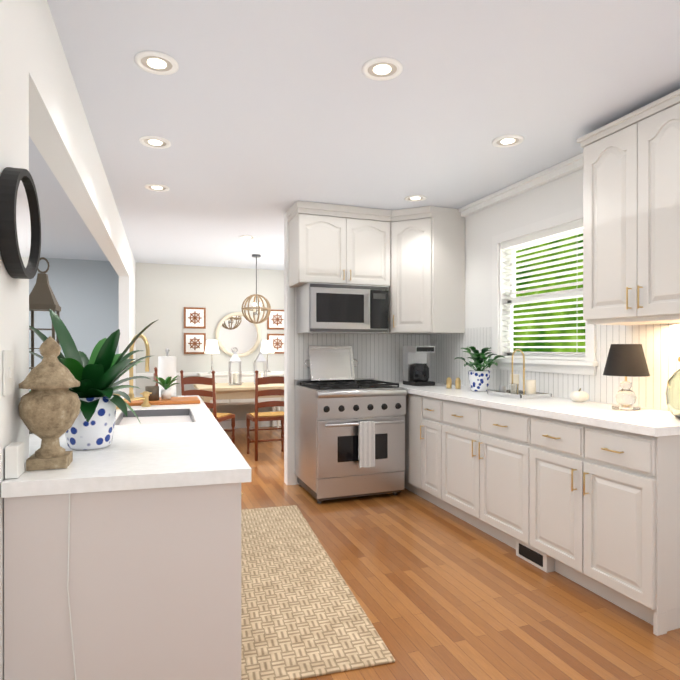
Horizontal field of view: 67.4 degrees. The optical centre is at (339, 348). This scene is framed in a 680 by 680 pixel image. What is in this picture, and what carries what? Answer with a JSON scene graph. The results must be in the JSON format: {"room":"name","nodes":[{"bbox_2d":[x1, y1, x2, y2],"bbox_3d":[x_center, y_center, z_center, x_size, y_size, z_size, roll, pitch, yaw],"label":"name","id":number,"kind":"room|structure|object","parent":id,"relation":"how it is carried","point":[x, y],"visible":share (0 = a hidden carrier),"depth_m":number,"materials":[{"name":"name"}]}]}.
{"room":"kitchen","nodes":[
{"label":"kitchen","id":0,"kind":"room"},
{"bbox_2d":[0,0,135,679],"bbox_3d":[-1.453,0.002,2.805,0.120,2.520,9.900,0,0,-19],"label":"wall","id":1,"kind":"structure","parent":0,"point":[41,106],"depth_m":1.79,"materials":[{"name":"white paint"}]},
{"bbox_2d":[3,350,13,395],"bbox_3d":[-0.889,0.064,1.371,0.011,0.120,0.080,0,0,-19],"label":"light switch","id":2,"kind":"object","parent":1,"relation":"attached to","point":[8,372],"visible":0.96,"depth_m":1.36,"materials":[{"name":"white plastic"}]},
{"bbox_2d":[5,442,23,478],"bbox_3d":[-0.876,0.300,1.373,0.031,0.085,0.065,0,0,-19],"label":"electrical outlet box","id":3,"kind":"object","parent":1,"relation":"attached to","point":[14,460],"visible":0.98,"depth_m":1.35,"materials":[{"name":"white plastic"}]},
{"bbox_2d":[0,167,40,278],"bbox_3d":[-0.890,-0.346,1.423,0.040,0.300,0.300,0,0,-19],"label":"mirror","id":4,"kind":"object","parent":1,"relation":"attached to","point":[20,235],"visible":1,"depth_m":1.37,"materials":[{"name":"black"}]},
{"bbox_2d":[29,257,283,420],"bbox_3d":[-3.662,-0.005,7.329,7.370,2.520,0.120,0,0,-20],"label":"wall","id":5,"kind":"structure","parent":0,"point":[166,294],"depth_m":7.64,"materials":[{"name":"white paint"}]},
{"bbox_2d":[184,307,205,328],"bbox_3d":[-2.213,-0.466,7.776,0.320,0.320,0.040,0,0,-20],"label":"framed picture","id":6,"kind":"object","parent":5,"relation":"attached to","point":[194,317],"visible":1,"depth_m":7.76,"materials":[{"name":"white paper"}]},
{"bbox_2d":[184,333,205,353],"bbox_3d":[-2.213,-0.076,7.777,0.320,0.320,0.040,0,0,-20],"label":"framed picture","id":7,"kind":"object","parent":5,"relation":"attached to","point":[194,343],"visible":1,"depth_m":7.76,"materials":[{"name":"white paper"}]},
{"bbox_2d":[136,371,283,428],"bbox_3d":[-3.686,0.810,7.246,7.228,0.890,0.018,0,0,-20],"label":"baseboard","id":8,"kind":"structure","parent":5,"relation":"attached to","point":[227,424],"depth_m":8.01,"materials":[{"name":"white"}]},
{"bbox_2d":[215,312,260,356],"bbox_3d":[-1.594,-0.216,8.005,0.710,0.710,0.040,0,0,-20],"label":"round mirror","id":9,"kind":"object","parent":5,"relation":"attached to","point":[240,332],"visible":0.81,"depth_m":8.01,"materials":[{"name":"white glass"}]},
{"bbox_2d":[267,309,283,329],"bbox_3d":[-1.012,-0.467,8.220,0.320,0.320,0.040,0,0,-20],"label":"framed picture","id":10,"kind":"object","parent":5,"relation":"attached to","point":[275,319],"visible":0.92,"depth_m":8.20,"materials":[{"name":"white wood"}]},
{"bbox_2d":[267,334,283,353],"bbox_3d":[-1.012,-0.077,8.221,0.320,0.320,0.040,0,0,-20],"label":"framed picture","id":11,"kind":"object","parent":5,"relation":"attached to","point":[278,342],"visible":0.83,"depth_m":8.21,"materials":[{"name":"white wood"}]},
{"bbox_2d":[284,213,399,484],"bbox_3d":[0.199,-0.002,5.005,1.500,2.520,0.120,0,0,-20],"label":"wall","id":12,"kind":"structure","parent":0,"point":[290,477],"depth_m":4.71,"materials":[{"name":"white paint"}]},
{"bbox_2d":[286,201,391,286],"bbox_3d":[-0.008,-0.911,4.655,0.890,0.693,0.380,0,0,-20],"label":"upper cabinet","id":13,"kind":"object","parent":12,"relation":"attached to","point":[336,244],"visible":0.98,"depth_m":4.50,"materials":[{"name":"white paint"}]},
{"bbox_2d":[297,283,388,333],"bbox_3d":[0.028,-0.351,4.630,0.750,0.420,0.455,0,0,-20],"label":"microwave","id":14,"kind":"object","parent":13,"relation":"attached to","point":[325,308],"visible":1,"depth_m":4.46,"materials":[{"name":"silver metal"}]},
{"bbox_2d":[290,287,429,384],"bbox_3d":[0.226,-0.122,4.945,1.470,0.919,0.007,0,0,-20],"label":"backsplash","id":15,"kind":"structure","parent":12,"relation":"attached to","point":[379,357],"depth_m":4.94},
{"bbox_2d":[29,0,679,269],"bbox_3d":[-1.945,-1.288,2.684,7.370,0.060,10.020,0,0,-20],"label":"ceiling","id":16,"kind":"structure","parent":0,"point":[262,116],"depth_m":2.60,"materials":[{"name":"white paint"}]},
{"bbox_2d":[139,136,170,148],"bbox_3d":[-1.125,-1.253,3.105,0.184,0.009,0.184,0,0,-20],"label":"recessed light","id":17,"kind":"object","parent":16,"relation":"in","point":[157,142],"visible":1,"depth_m":3.10,"materials":[{"name":"white metal"}]},
{"bbox_2d":[134,51,178,74],"bbox_3d":[-0.806,-1.252,2.242,0.184,0.009,0.184,0,0,-20],"label":"recessed light","id":18,"kind":"object","parent":16,"relation":"in","point":[156,62],"visible":1,"depth_m":2.23,"materials":[{"name":"white metal"}]},
{"bbox_2d":[145,184,168,191],"bbox_3d":[-1.429,-1.254,3.984,0.184,0.009,0.184,0,0,-20],"label":"recessed light","id":19,"kind":"object","parent":16,"relation":"in","point":[158,187],"visible":0.98,"depth_m":3.97,"materials":[{"name":"white metal"}]},
{"bbox_2d":[239,235,255,238],"bbox_3d":[-1.048,-1.257,5.778,0.184,0.009,0.184,0,0,-20],"label":"recessed light","id":20,"kind":"object","parent":16,"relation":"in","point":[247,237],"visible":0.96,"depth_m":5.77,"materials":[{"name":"white metal"}]},
{"bbox_2d":[241,254,270,323],"bbox_3d":[-1.131,-0.799,6.899,0.399,0.928,0.399,0,0,-20],"label":"pendant light","id":21,"kind":"object","parent":16,"relation":"hanging from","point":[255,308],"visible":1,"depth_m":6.86,"materials":[{"name":"brown metal"}]},
{"bbox_2d":[362,57,402,80],"bbox_3d":[0.190,-1.252,2.291,0.184,0.009,0.184,0,0,-20],"label":"recessed light","id":22,"kind":"object","parent":16,"relation":"in","point":[382,68],"visible":1,"depth_m":2.28,"materials":[{"name":"white"}]},
{"bbox_2d":[404,195,426,201],"bbox_3d":[0.631,-1.255,4.267,0.184,0.009,0.184,0,0,-20],"label":"recessed light","id":23,"kind":"object","parent":16,"relation":"in","point":[413,198],"visible":0.98,"depth_m":4.26,"materials":[{"name":"white"}]},
{"bbox_2d":[492,134,523,146],"bbox_3d":[1.015,-1.253,3.086,0.184,0.009,0.184,0,0,-20],"label":"recessed light","id":24,"kind":"object","parent":16,"relation":"in","point":[510,140],"visible":1,"depth_m":3.08,"materials":[{"name":"white"}]},
{"bbox_2d":[223,426,679,679],"bbox_3d":[-0.168,1.291,3.346,3.580,0.060,10.020,0,0,-20],"label":"floor","id":25,"kind":"structure","parent":0,"point":[439,593],"depth_m":2.56,"materials":[{"name":"brown wood"}]},
{"bbox_2d":[4,486,242,679],"bbox_3d":[-0.650,0.824,1.614,0.617,0.880,0.481,0,0,-19],"label":"base cabinet","id":26,"kind":"object","parent":25,"relation":"on","point":[122,555],"depth_m":1.41,"materials":[{"name":"white paint"}]},
{"bbox_2d":[1,395,250,505],"bbox_3d":[-1.023,0.368,2.490,0.787,0.050,2.436,0,0,-19],"label":"countertop","id":27,"kind":"structure","parent":26,"relation":"on","point":[145,457],"depth_m":1.51,"materials":[{"name":"white stone"}]},
{"bbox_2d":[29,257,60,433],"bbox_3d":[-1.230,-0.018,2.110,0.115,0.718,0.115,0,0,-19],"label":"lantern","id":28,"kind":"object","parent":27,"relation":"on","point":[42,297],"visible":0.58,"depth_m":2.08,"materials":[{"name":"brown metal"}]},
{"bbox_2d":[18,336,80,470],"bbox_3d":[-0.847,0.153,1.492,0.159,0.380,0.159,0,0,-19],"label":"urn finial","id":29,"kind":"object","parent":27,"relation":"on","point":[49,406],"visible":1,"depth_m":1.45,"materials":[{"name":"stone"}]},
{"bbox_2d":[29,309,158,449],"bbox_3d":[-0.861,0.098,1.793,0.423,0.489,0.387,0,0,-19],"label":"plant pot","id":30,"kind":"object","parent":27,"relation":"on","point":[100,371],"visible":0.75,"depth_m":1.72,"materials":[{"name":"green plant"}]},
{"bbox_2d":[113,334,152,409],"bbox_3d":[-1.184,0.129,2.885,0.220,0.426,0.255,0,0,-19],"label":"faucet","id":31,"kind":"object","parent":27,"relation":"on","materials":[{"name":"gold metal"}]},
{"bbox_2d":[117,414,192,425],"bbox_3d":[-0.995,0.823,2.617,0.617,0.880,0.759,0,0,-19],"label":"sink","id":32,"kind":"object","parent":27,"relation":"in","point":[129,419],"depth_m":2.78,"materials":[{"name":"white ceramic"}]},
{"bbox_2d":[125,396,199,405],"bbox_3d":[-1.125,0.330,3.205,0.460,0.020,0.280,0,0,-19],"label":"cutting board","id":33,"kind":"object","parent":27,"relation":"on","point":[184,400],"visible":0.54,"depth_m":3.12,"materials":[{"name":"orange wood"}]},
{"bbox_2d":[145,386,158,400],"bbox_3d":[-1.159,0.276,3.150,0.080,0.085,0.080,0,0,-19],"label":"candle holder","id":34,"kind":"object","parent":33,"relation":"on","point":[154,395],"visible":0.83,"depth_m":3.12,"materials":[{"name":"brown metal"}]},
{"bbox_2d":[154,375,179,398],"bbox_3d":[-1.095,0.245,3.219,0.165,0.146,0.142,0,0,-19],"label":"herb pot","id":35,"kind":"object","parent":33,"relation":"on","point":[166,384],"visible":1,"depth_m":3.20,"materials":[{"name":"white plastic"}]},
{"bbox_2d":[158,349,178,396],"bbox_3d":[-1.178,0.170,3.482,0.150,0.339,0.150,0,0,-19],"label":"paper towel","id":36,"kind":"object","parent":27,"relation":"on","point":[166,365],"visible":0.58,"depth_m":3.44,"materials":[{"name":"white paper"}]},
{"bbox_2d":[154,367,157,385],"bbox_3d":[-2.114,0.749,6.506,0.498,1.015,0.464,0,0,-20],"label":"dining chair","id":37,"kind":"object","parent":25,"relation":"on","point":[155,374],"visible":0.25,"depth_m":6.24,"materials":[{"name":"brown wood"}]},
{"bbox_2d":[180,370,234,444],"bbox_3d":[-1.527,0.750,5.878,0.464,1.015,0.498,0,0,15],"label":"dining chair","id":38,"kind":"object","parent":25,"relation":"on","point":[219,417],"visible":0.58,"depth_m":5.65,"materials":[{"name":"brown wood"}]},
{"bbox_2d":[193,382,283,409],"bbox_3d":[-1.134,0.870,6.880,1.560,0.770,0.880,0,0,-20],"label":"dining table","id":39,"kind":"object","parent":25,"relation":"on","point":[228,391],"visible":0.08,"depth_m":6.45,"materials":[{"name":"beige wood"}]},
{"bbox_2d":[229,347,241,384],"bbox_3d":[-1.393,0.235,6.772,0.150,0.498,0.150,0,0,-20],"label":"lantern","id":40,"kind":"object","parent":39,"relation":"on","point":[235,358],"visible":1,"depth_m":6.73,"materials":[{"name":"silver metal"}]},
{"bbox_2d":[254,347,266,384],"bbox_3d":[-1.074,0.235,6.890,0.150,0.498,0.150,0,0,-20],"label":"lantern","id":41,"kind":"object","parent":39,"relation":"on","point":[260,357],"visible":0.77,"depth_m":6.86,"materials":[{"name":"silver metal"}]},
{"bbox_2d":[198,372,282,429],"bbox_3d":[-1.521,0.814,7.780,1.220,0.880,0.478,0,0,-20],"label":"console table","id":42,"kind":"object","parent":25,"relation":"on","point":[224,377],"visible":0.21,"depth_m":7.59,"materials":[{"name":"white wood"}]},
{"bbox_2d":[205,340,218,373],"bbox_3d":[-1.922,0.123,7.653,0.220,0.500,0.220,0,0,-20],"label":"lamp","id":43,"kind":"object","parent":42,"relation":"on","point":[211,347],"visible":0.9,"depth_m":7.58,"materials":[{"name":"white fabric"}]},
{"bbox_2d":[260,340,273,372],"bbox_3d":[-1.134,0.122,7.945,0.220,0.500,0.220,0,0,-20],"label":"lamp","id":44,"kind":"object","parent":42,"relation":"on","point":[267,346],"visible":0.81,"depth_m":7.87,"materials":[{"name":"white fabric"}]},
{"bbox_2d":[246,370,283,460],"bbox_3d":[-0.819,0.749,5.942,0.464,1.015,0.498,0,0,-20],"label":"dining chair","id":45,"kind":"object","parent":25,"relation":"on","point":[256,416],"visible":0.88,"depth_m":5.74,"materials":[{"name":"brown wood"}]},
{"bbox_2d":[241,505,394,679],"bbox_3d":[-0.356,1.255,2.978,0.610,0.011,2.100,0,0,-16],"label":"rug","id":46,"kind":"object","parent":25,"relation":"on","point":[303,615],"visible":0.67,"depth_m":2.44,"materials":[{"name":"fabric"}]},
{"bbox_2d":[295,378,406,502],"bbox_3d":[0.082,0.772,4.479,0.785,0.975,0.762,0,0,-20],"label":"range","id":47,"kind":"object","parent":25,"relation":"on","point":[349,438],"visible":1,"depth_m":4.20,"materials":[{"name":"silver metal"}]},
{"bbox_2d":[304,346,357,380],"bbox_3d":[-0.076,0.135,4.753,0.532,0.324,0.100,0,0,-20],"label":"tray","id":48,"kind":"object","parent":47,"relation":"on","point":[331,363],"visible":1,"depth_m":4.75,"materials":[{"name":"white"}]},
{"bbox_2d":[404,415,405,487],"bbox_3d":[0.753,0.819,4.773,0.598,0.880,0.678,0,0,-20],"label":"base cabinet","id":49,"kind":"object","parent":25,"relation":"on","point":[404,415],"depth_m":4.46,"materials":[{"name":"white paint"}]},
{"bbox_2d":[406,394,417,494],"bbox_3d":[0.907,0.820,4.357,0.598,0.880,0.210,0,0,-20],"label":"base cabinet","id":50,"kind":"object","parent":25,"relation":"on","point":[411,399],"depth_m":4.31,"materials":[{"name":"white paint"}]},
{"bbox_2d":[418,394,437,505],"bbox_3d":[0.997,0.820,4.115,0.598,0.880,0.305,0,0,-20],"label":"base cabinet","id":51,"kind":"object","parent":25,"relation":"on","point":[427,407],"depth_m":4.07,"materials":[{"name":"white paint"}]},
{"bbox_2d":[438,398,525,560],"bbox_3d":[1.215,0.821,3.524,0.598,0.880,0.955,0,0,-20],"label":"base cabinet","id":52,"kind":"object","parent":25,"relation":"on","point":[482,450],"depth_m":3.37,"materials":[{"name":"white paint"}]},
{"bbox_2d":[526,414,679,635],"bbox_3d":[1.518,0.822,2.706,0.598,0.880,0.790,0,0,-20],"label":"base cabinet","id":53,"kind":"object","parent":25,"relation":"on","point":[585,494],"depth_m":2.46,"materials":[{"name":"white paint"}]},
{"bbox_2d":[378,382,679,437],"bbox_3d":[1.140,0.361,3.701,0.620,0.040,2.960,0,0,-20],"label":"countertop","id":54,"kind":"structure","parent":53,"relation":"on","point":[652,423],"depth_m":2.86,"materials":[{"name":"white stone"}]},
{"bbox_2d":[403,346,434,385],"bbox_3d":[0.735,0.157,4.709,0.200,0.360,0.287,0,0,-20],"label":"coffee maker","id":55,"kind":"object","parent":54,"relation":"on","point":[415,370],"visible":1,"depth_m":4.67,"materials":[{"name":"black plastic"}]},
{"bbox_2d":[446,377,460,388],"bbox_3d":[0.960,0.291,4.316,0.126,0.095,0.048,0,0,30],"label":"shakers","id":56,"kind":"object","parent":54,"relation":"on","point":[457,383],"visible":1,"depth_m":4.29,"materials":[{"name":"gold metal"}]},
{"bbox_2d":[454,346,504,390],"bbox_3d":[1.139,0.161,4.077,0.475,0.355,0.425,0,0,-20],"label":"potted plant","id":57,"kind":"object","parent":54,"relation":"on","point":[479,378],"visible":1,"depth_m":4.03,"materials":[{"name":"green plant"}]},
{"bbox_2d":[487,349,551,398],"bbox_3d":[1.266,0.171,3.619,0.260,0.336,0.360,0,0,-20],"label":"tray","id":58,"kind":"object","parent":54,"relation":"on","point":[528,391],"visible":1,"depth_m":3.55,"materials":[{"name":"white ceramic"}]},
{"bbox_2d":[570,388,588,401],"bbox_3d":[1.522,0.295,3.245,0.112,0.086,0.112,0,0,-20],"label":"pumpkin","id":59,"kind":"object","parent":54,"relation":"on","point":[579,396],"visible":0.96,"depth_m":3.21,"materials":[{"name":"white ceramic"}]},
{"bbox_2d":[603,344,649,410],"bbox_3d":[1.595,0.158,2.845,0.230,0.365,0.230,0,0,-20],"label":"table lamp","id":60,"kind":"object","parent":54,"relation":"on","point":[627,360],"visible":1,"depth_m":2.79,"materials":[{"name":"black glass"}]},
{"bbox_2d":[665,357,679,417],"bbox_3d":[1.743,0.166,2.473,0.280,0.350,0.280,0,0,-20],"label":"glass jar","id":61,"kind":"object","parent":54,"relation":"on","point":[672,393],"visible":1,"depth_m":2.47,"materials":[{"name":"clear glass"}]},
{"bbox_2d":[437,168,667,410],"bbox_3d":[1.476,0.000,3.888,0.120,2.520,9.900,0,0,-20],"label":"wall","id":62,"kind":"structure","parent":0,"point":[561,195],"depth_m":4.24,"materials":[{"name":"white paint"}]},
{"bbox_2d":[379,206,464,334],"bbox_3d":[0.739,-0.700,4.806,0.617,1.117,0.616,0,0,-20],"label":"upper cabinet","id":63,"kind":"object","parent":62,"relation":"attached to","point":[427,274],"visible":0.96,"depth_m":4.57,"materials":[{"name":"white paint"}]},
{"bbox_2d":[458,153,582,216],"bbox_3d":[1.994,-1.221,2.200,0.073,0.068,6.378,0,0,-20],"label":"crown molding","id":64,"kind":"structure","parent":62,"relation":"attached to","point":[562,169],"depth_m":3.79,"materials":[{"name":"white wood"}]},
{"bbox_2d":[487,207,597,374],"bbox_3d":[1.494,-0.380,3.766,0.170,1.100,1.080,0,0,-20],"label":"window","id":65,"kind":"structure","parent":62,"relation":"in","point":[588,365],"depth_m":3.91,"materials":[{"name":"white wood"}]},
{"bbox_2d":[501,221,584,359],"bbox_3d":[1.494,-0.386,3.766,0.054,0.924,0.870,0,0,-20],"label":"window blind","id":66,"kind":"object","parent":65,"relation":"attached to","point":[564,230],"visible":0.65,"depth_m":3.73,"materials":[{"name":"white plastic"}]},
{"bbox_2d":[430,323,679,410],"bbox_3d":[1.436,-0.120,3.809,0.007,0.919,2.979,0,0,-20],"label":"backsplash","id":67,"kind":"structure","parent":62,"relation":"attached to","point":[660,343],"depth_m":3.23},
{"bbox_2d":[577,89,679,324],"bbox_3d":[1.661,-0.673,2.655,0.380,1.070,0.750,0,0,-20],"label":"upper cabinet","id":68,"kind":"object","parent":62,"relation":"attached to","point":[631,218],"visible":1,"depth_m":2.62,"materials":[{"name":"white paint"}]},
{"label":"outside","id":69,"kind":"structure","parent":0,"visible":0},
{"bbox_2d":[513,234,584,351],"bbox_3d":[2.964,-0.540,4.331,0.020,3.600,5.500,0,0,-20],"label":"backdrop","id":70,"kind":"structure","parent":69,"point":[578,337],"depth_m":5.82,"materials":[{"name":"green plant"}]}
]}

